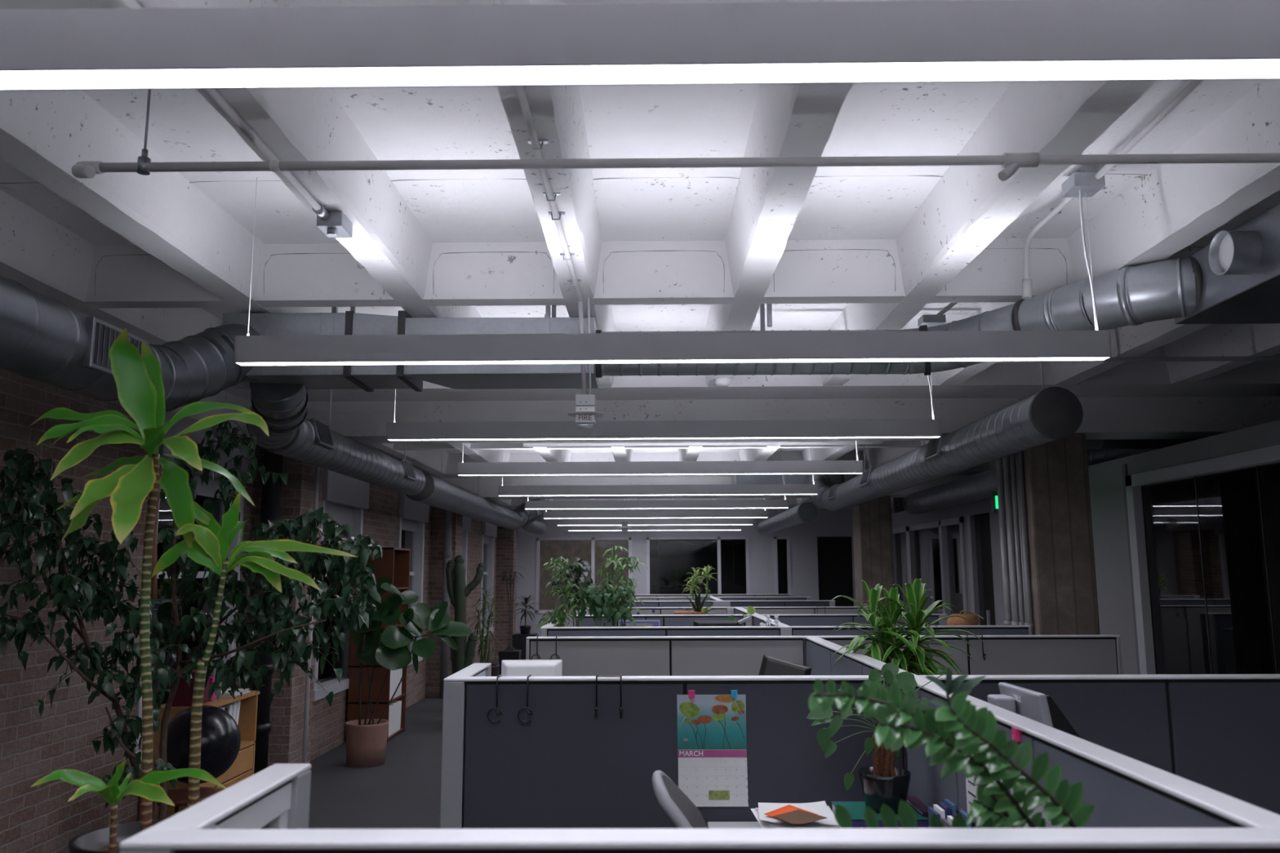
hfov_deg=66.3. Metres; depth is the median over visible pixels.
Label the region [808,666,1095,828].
plant
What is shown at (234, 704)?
ring binder
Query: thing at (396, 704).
file box
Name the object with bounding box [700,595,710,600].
computer monitor
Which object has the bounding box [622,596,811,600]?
wall
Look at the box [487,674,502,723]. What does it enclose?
wire hook
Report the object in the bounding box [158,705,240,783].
exercise ball
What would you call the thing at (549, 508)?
diffuser
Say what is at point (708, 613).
computer monitor
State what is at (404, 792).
floor
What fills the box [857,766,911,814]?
pot
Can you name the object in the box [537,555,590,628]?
bamboo
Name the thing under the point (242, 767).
bookcase
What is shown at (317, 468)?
riser pipe
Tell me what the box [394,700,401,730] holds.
file box
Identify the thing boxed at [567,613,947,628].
wall
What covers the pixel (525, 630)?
floor plant
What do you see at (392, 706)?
file box
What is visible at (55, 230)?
ceiling
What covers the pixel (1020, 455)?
conduit
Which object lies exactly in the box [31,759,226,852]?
plant
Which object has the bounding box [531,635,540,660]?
wire hook
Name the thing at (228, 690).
paper pad
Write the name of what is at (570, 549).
wall
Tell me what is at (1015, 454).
conduit
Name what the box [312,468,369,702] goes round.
window
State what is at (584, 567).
leaf plant
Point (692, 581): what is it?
plant
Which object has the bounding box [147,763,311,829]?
wall
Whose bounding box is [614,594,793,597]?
wall
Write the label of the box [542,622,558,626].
wall
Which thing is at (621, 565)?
bamboo
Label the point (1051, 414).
duct
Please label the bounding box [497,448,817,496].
linear light
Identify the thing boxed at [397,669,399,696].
file box
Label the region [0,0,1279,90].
linear light
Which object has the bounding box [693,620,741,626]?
computer monitor
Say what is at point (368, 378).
duct
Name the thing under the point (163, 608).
window
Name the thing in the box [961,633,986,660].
wire hook
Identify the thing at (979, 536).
window
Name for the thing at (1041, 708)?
computer monitor
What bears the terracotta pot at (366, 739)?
on the floor
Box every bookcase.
[152,690,260,819]
[345,547,410,742]
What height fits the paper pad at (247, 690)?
0.006 m
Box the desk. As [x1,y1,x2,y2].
[707,822,761,828]
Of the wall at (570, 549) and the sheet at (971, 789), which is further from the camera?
the wall at (570, 549)
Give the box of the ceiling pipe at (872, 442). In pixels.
[523,440,883,446]
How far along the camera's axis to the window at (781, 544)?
22.06 m
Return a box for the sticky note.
[708,790,729,799]
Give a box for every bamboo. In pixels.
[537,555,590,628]
[596,545,648,626]
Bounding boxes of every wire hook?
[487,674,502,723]
[517,674,533,723]
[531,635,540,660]
[550,635,559,659]
[594,673,622,719]
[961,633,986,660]
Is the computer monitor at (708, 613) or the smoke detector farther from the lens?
the computer monitor at (708, 613)
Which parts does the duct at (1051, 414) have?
hanger rod, hanger rod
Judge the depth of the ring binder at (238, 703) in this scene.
6.90 m
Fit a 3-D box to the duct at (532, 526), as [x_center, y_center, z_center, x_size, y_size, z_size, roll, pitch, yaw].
[-2.004,1.652,19.483,0.630,0.922,2.227,0,-8,1]
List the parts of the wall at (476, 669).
rail, post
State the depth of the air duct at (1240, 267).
4.01 m
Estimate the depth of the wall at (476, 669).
4.42 m
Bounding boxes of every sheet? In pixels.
[751,808,834,828]
[755,808,831,828]
[758,800,831,824]
[767,805,839,826]
[769,803,838,825]
[965,755,1002,820]
[1010,787,1071,827]
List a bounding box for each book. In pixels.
[831,801,928,828]
[906,795,928,817]
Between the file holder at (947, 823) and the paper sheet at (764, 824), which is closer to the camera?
the file holder at (947, 823)
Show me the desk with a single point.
(710, 824)
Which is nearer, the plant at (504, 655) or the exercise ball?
the exercise ball
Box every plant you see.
[28,328,358,852]
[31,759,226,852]
[493,566,524,675]
[512,595,537,660]
[551,556,592,626]
[576,582,635,626]
[674,591,716,614]
[682,565,719,600]
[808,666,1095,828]
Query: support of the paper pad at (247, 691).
on the paper pad at (246, 692)
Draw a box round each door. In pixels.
[817,537,853,606]
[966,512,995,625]
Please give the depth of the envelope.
3.45 m
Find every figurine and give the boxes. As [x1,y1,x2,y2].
[764,613,772,626]
[773,614,779,626]
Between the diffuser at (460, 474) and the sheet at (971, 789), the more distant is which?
the diffuser at (460, 474)
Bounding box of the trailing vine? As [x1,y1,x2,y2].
[727,605,755,620]
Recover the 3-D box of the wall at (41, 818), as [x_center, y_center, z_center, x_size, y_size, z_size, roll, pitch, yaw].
[-3.146,1.740,10.037,0.710,3.100,32.300,0,-8,1]
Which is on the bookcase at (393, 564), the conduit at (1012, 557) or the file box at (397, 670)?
the file box at (397, 670)
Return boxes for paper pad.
[215,692,248,697]
[219,690,250,696]
[220,688,249,693]
[220,689,248,695]
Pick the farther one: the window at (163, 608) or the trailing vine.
the trailing vine
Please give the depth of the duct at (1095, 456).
10.08 m
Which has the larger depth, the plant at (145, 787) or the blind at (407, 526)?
the blind at (407, 526)
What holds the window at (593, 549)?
in the wall at (827, 523)
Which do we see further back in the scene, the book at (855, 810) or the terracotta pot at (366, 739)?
the terracotta pot at (366, 739)
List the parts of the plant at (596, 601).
stem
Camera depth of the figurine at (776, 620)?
7.71 m
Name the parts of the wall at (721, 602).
post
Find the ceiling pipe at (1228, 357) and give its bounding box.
[985,354,1279,362]
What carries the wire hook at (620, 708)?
attached to the wall at (565, 767)
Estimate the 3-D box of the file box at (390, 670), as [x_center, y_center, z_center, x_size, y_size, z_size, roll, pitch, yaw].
[-2.845,2.810,10.645,0.270,0.320,0.086,0,-8,1]
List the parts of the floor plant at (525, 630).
pot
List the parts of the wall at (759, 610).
post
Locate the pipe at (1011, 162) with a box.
[71,88,1279,181]
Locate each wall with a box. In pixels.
[0,368,517,852]
[119,827,1279,852]
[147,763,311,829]
[440,674,1279,828]
[448,662,491,676]
[515,508,893,636]
[525,635,1122,675]
[538,539,628,609]
[540,625,1031,662]
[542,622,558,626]
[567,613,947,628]
[585,606,879,614]
[604,600,835,614]
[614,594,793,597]
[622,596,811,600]
[703,594,724,607]
[733,607,1279,827]
[891,428,1279,674]
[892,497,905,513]
[1121,463,1140,674]
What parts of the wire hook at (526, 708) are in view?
arm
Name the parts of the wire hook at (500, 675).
arm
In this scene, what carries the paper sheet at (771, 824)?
on the paper sheet at (757, 809)
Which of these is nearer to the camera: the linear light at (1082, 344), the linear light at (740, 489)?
the linear light at (1082, 344)
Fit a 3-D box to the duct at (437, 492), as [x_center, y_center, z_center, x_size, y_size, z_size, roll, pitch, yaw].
[-2.061,0.896,14.347,0.816,0.938,7.909,0,-8,1]
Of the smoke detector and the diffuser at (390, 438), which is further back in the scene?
the smoke detector
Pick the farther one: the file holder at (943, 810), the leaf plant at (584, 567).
the leaf plant at (584, 567)
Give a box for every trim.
[0,173,1204,296]
[170,390,493,502]
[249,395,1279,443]
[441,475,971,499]
[891,419,1279,517]
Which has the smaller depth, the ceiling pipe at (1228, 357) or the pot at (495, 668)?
the ceiling pipe at (1228, 357)
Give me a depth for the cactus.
11.69 m
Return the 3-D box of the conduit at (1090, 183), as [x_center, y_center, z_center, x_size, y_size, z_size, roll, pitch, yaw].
[1.897,-0.930,4.062,0.130,0.332,1.766,0,-8,1]
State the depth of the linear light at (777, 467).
8.84 m
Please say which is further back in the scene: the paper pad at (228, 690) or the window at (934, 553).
the window at (934, 553)
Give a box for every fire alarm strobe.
[567,297,603,428]
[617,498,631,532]
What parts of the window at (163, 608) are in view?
pane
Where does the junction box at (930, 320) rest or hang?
attached to the ceiling
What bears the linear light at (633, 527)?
hanging from the ceiling
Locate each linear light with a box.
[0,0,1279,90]
[233,168,1111,365]
[386,372,942,440]
[457,440,862,475]
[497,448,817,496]
[524,448,788,509]
[543,497,768,518]
[557,497,752,525]
[568,508,741,530]
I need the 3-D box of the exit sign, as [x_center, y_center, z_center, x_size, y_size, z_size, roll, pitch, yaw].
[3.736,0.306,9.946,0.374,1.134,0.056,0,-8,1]
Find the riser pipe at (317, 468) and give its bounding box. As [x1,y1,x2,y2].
[302,465,319,763]
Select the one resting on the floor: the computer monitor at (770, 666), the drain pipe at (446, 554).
the drain pipe at (446, 554)
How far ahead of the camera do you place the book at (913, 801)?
3.58 m
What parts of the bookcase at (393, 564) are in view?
panel, shelf, shelf, shelf, panel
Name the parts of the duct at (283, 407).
hanger rod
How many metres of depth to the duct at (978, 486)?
11.88 m
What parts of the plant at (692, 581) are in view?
stem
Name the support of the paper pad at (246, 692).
on the bookcase at (242, 767)
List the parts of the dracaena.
stem, stem, stem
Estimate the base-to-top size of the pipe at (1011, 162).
0.450 m
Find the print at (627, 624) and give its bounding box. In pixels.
[625,623,653,626]
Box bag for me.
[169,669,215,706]
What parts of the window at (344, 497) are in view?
pane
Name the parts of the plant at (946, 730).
frond stem, frond stem, frond stem, frond stem, frond stem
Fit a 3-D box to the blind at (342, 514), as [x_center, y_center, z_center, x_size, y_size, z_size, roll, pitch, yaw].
[-3.242,0.911,10.414,0.020,0.250,1.260,0,-8,1]
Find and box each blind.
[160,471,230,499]
[324,501,353,526]
[401,518,417,532]
[483,535,488,544]
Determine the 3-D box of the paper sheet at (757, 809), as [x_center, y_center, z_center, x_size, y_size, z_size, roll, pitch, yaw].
[0.578,1.432,3.592,0.283,0.001,0.334,0,-8,1]
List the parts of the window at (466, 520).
frame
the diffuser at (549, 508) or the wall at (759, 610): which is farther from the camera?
the diffuser at (549, 508)
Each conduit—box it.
[120,0,352,237]
[490,0,582,301]
[995,457,1012,625]
[1002,457,1013,625]
[1003,455,1019,625]
[1009,453,1025,625]
[1014,453,1026,625]
[1017,451,1034,635]
[1022,80,1203,299]
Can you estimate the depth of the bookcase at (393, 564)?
10.53 m
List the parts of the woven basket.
basket handle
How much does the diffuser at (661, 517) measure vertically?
0.005 m
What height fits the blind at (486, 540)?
0.190 m
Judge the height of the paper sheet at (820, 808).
0.012 m
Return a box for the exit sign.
[991,491,998,512]
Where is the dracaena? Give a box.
[830,578,986,675]
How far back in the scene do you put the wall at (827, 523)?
22.13 m
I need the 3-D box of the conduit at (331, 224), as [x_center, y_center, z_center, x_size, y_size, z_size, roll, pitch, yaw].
[-1.230,-0.990,2.587,0.100,0.089,2.800,0,-8,1]
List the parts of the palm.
stem, stem, stem, stem, stem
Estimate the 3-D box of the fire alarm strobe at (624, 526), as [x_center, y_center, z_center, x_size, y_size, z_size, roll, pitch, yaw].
[-0.264,1.307,16.895,0.220,1.016,0.220,0,-8,1]
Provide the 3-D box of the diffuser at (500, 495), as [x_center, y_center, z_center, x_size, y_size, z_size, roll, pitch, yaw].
[0.204,0.784,11.245,3.648,0.005,0.060,0,-8,1]
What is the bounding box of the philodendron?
[806,662,947,814]
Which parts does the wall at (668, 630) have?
post, post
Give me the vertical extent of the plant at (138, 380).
2.538 m
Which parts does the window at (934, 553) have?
pane, pane, pane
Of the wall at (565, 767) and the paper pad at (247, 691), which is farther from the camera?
the paper pad at (247, 691)
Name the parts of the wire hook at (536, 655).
arm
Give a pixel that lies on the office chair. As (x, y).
(678, 807)
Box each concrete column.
[852,495,894,606]
[1022,433,1100,635]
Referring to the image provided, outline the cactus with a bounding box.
[445,555,484,674]
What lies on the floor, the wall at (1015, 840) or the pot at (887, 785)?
the wall at (1015, 840)
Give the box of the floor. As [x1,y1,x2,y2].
[308,659,499,829]
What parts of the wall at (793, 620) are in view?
post, post, post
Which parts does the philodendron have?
woody stem, woody stem, woody stem, woody stem, woody stem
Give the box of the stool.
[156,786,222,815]
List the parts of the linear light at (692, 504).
power cord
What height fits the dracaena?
1.001 m
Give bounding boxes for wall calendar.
[676,694,748,806]
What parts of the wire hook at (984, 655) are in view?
hook frame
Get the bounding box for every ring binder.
[222,704,232,715]
[227,701,237,719]
[235,700,240,725]
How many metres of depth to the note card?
3.56 m
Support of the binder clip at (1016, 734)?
attached to the wall at (1124, 791)
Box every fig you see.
[0,419,382,821]
[345,543,471,768]
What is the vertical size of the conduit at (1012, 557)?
2.900 m
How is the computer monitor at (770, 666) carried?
on the desk
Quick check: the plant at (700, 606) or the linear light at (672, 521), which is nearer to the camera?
the plant at (700, 606)
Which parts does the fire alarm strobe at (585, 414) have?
mounting plate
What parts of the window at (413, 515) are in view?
pane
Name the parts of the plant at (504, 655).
stem, square pot, stem, stem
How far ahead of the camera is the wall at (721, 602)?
14.63 m
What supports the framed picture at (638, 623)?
attached to the wall at (793, 620)
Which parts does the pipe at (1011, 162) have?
hanger rod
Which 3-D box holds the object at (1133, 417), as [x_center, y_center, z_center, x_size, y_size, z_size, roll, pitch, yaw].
[2.031,-0.059,8.251,11.300,0.300,0.454,0,-8,1]
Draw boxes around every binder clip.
[688,689,694,702]
[730,689,737,702]
[1011,727,1022,742]
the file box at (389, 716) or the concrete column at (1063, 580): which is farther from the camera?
the file box at (389, 716)
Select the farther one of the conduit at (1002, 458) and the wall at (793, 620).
the wall at (793, 620)
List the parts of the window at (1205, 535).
pane, pane, pane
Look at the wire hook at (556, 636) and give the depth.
6.48 m
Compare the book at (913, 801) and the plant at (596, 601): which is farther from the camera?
the plant at (596, 601)
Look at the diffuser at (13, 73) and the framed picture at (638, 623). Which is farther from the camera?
the framed picture at (638, 623)
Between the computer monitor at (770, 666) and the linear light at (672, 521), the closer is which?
the computer monitor at (770, 666)
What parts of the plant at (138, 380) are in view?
tall planter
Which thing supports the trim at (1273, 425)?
attached to the wall at (1125, 473)
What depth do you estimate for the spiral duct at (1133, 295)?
4.75 m
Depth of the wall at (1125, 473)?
8.57 m
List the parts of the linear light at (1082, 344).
power cord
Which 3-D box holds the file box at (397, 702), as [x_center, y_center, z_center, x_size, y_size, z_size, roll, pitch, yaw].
[-2.839,3.239,10.951,0.270,0.320,0.105,0,-8,1]
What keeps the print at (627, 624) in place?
attached to the framed picture at (638, 623)
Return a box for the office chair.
[652,770,707,828]
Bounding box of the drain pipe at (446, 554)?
[439,510,452,698]
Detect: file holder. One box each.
[928,799,968,828]
[941,810,982,828]
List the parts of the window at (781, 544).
pane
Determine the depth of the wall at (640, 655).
6.48 m
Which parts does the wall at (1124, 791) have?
post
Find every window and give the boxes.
[129,410,254,768]
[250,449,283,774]
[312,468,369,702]
[397,493,429,666]
[462,515,471,586]
[480,521,497,636]
[535,537,631,613]
[646,537,750,594]
[773,537,791,594]
[892,516,968,616]
[1124,444,1279,674]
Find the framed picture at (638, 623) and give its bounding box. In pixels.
[617,620,660,626]
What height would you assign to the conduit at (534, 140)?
0.034 m
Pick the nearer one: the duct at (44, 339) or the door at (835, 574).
the duct at (44, 339)
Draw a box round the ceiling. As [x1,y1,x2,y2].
[0,0,1279,510]
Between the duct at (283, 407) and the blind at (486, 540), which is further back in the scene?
the blind at (486, 540)
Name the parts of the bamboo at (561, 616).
stem, stem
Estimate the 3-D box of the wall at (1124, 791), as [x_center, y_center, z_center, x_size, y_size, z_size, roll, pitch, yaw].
[1.138,2.113,6.735,0.090,1.355,10.512,0,-8,1]
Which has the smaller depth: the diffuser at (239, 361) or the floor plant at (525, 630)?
the diffuser at (239, 361)
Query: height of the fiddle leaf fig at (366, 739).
2.082 m
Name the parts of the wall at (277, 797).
post, rail, post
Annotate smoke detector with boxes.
[713,377,732,386]
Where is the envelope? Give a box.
[773,809,826,824]
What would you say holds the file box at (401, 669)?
on the bookcase at (393, 564)
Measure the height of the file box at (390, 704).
0.320 m
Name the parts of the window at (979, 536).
frame, handle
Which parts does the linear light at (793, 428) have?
power cord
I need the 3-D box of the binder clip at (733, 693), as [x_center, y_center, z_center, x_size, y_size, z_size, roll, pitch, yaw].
[0.382,1.092,3.964,0.026,0.047,0.017,0,-8,1]
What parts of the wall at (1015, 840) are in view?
post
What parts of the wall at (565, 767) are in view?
post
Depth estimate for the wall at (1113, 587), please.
8.91 m
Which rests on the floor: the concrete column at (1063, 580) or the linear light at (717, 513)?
the concrete column at (1063, 580)
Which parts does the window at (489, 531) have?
pane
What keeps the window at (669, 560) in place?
in the wall at (827, 523)
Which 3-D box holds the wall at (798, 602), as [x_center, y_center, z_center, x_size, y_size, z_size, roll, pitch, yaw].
[1.117,3.279,14.565,3.590,1.355,0.085,0,-8,1]
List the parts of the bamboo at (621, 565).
stem, stem, stem, stem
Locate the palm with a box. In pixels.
[466,586,506,676]
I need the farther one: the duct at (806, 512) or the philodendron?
the duct at (806, 512)
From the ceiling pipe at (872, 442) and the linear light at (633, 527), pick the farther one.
the linear light at (633, 527)
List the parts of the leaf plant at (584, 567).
stem, stem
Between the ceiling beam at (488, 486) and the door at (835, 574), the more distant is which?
the door at (835, 574)
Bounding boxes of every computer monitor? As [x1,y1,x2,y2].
[501,659,562,676]
[665,595,686,597]
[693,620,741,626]
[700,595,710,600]
[707,612,724,614]
[758,654,811,675]
[986,682,1080,738]
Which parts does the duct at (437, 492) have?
hanger rod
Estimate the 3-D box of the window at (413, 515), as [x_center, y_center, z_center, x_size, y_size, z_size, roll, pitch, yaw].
[-3.162,2.067,13.325,0.210,2.300,1.460,0,-8,1]
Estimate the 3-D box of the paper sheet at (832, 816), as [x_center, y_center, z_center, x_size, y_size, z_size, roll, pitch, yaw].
[0.582,1.417,3.595,0.259,0.012,0.315,0,-8,1]
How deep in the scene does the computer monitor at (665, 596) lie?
17.23 m
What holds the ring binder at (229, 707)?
on the bookcase at (242, 767)
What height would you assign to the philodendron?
0.512 m
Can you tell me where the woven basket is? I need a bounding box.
[946,610,983,625]
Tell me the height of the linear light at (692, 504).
0.828 m
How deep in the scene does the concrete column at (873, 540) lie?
14.48 m
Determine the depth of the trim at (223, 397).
7.66 m
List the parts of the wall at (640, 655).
post, post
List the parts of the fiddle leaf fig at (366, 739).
stem, stem, stem, stem, stem, stem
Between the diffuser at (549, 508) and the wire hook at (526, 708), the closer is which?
the wire hook at (526, 708)
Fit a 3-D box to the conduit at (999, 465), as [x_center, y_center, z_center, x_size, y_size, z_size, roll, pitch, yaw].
[3.152,1.568,8.377,0.091,2.900,0.091,0,-8,1]
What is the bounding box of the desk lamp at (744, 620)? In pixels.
[737,616,751,626]
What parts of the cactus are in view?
cactus arm, cactus arm, cactus arm, cactus arm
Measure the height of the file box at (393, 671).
0.310 m
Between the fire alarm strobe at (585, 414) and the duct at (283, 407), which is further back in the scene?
the duct at (283, 407)
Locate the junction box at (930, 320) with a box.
[917,302,957,327]
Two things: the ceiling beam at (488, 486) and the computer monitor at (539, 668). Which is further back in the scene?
the ceiling beam at (488, 486)
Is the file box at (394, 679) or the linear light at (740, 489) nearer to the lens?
the file box at (394, 679)
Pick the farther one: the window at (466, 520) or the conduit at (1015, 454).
the window at (466, 520)
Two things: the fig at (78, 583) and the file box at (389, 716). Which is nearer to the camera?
the fig at (78, 583)
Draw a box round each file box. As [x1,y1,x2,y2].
[388,705,391,736]
[389,670,391,700]
[389,702,395,734]
[390,705,393,735]
[391,670,394,698]
[391,701,399,731]
[393,670,395,697]
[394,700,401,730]
[394,702,397,733]
[395,669,398,697]
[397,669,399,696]
[399,668,402,695]
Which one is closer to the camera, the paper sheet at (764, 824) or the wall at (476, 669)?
the paper sheet at (764, 824)
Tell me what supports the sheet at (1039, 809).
attached to the wall at (1124, 791)
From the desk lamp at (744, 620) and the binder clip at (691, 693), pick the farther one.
the desk lamp at (744, 620)
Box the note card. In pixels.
[764,804,817,817]
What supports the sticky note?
attached to the wall calendar
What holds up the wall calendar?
attached to the wall at (565, 767)
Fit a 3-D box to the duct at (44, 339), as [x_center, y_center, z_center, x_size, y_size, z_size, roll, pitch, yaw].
[-2.391,-1.043,0.148,0.678,0.611,10.940,-1,-8,3]
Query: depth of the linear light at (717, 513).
15.97 m
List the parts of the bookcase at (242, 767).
panel, drawer, drawer, panel, shelf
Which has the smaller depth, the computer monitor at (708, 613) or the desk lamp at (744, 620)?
the desk lamp at (744, 620)
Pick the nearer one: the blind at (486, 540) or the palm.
the palm
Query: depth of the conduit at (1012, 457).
8.17 m
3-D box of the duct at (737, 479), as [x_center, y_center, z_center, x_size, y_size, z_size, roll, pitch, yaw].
[2.193,0.786,13.964,1.700,0.240,0.700,0,-8,1]
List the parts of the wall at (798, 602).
post, post, post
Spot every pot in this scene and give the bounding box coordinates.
[345,719,389,768]
[490,663,499,676]
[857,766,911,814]
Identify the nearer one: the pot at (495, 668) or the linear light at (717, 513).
the pot at (495, 668)
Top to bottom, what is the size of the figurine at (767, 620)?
0.096 m
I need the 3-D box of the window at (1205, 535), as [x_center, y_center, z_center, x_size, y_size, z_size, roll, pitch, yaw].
[4.318,1.233,5.139,0.180,2.600,6.620,0,-8,1]
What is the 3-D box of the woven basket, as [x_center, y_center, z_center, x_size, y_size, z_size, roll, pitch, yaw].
[2.951,1.773,8.956,0.280,0.185,0.280,2,-9,-13]
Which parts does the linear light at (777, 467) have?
power cord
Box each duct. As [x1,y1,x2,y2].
[0,275,261,411]
[222,303,772,391]
[246,382,425,495]
[405,449,552,529]
[520,514,546,534]
[595,256,1203,377]
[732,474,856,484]
[757,497,817,535]
[806,360,1083,511]
[902,467,997,514]
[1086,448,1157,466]
[1174,202,1279,324]
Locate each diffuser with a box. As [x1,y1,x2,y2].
[0,60,1279,88]
[235,357,1107,365]
[387,436,938,440]
[458,473,825,475]
[499,493,817,496]
[549,507,768,509]
[661,517,691,518]

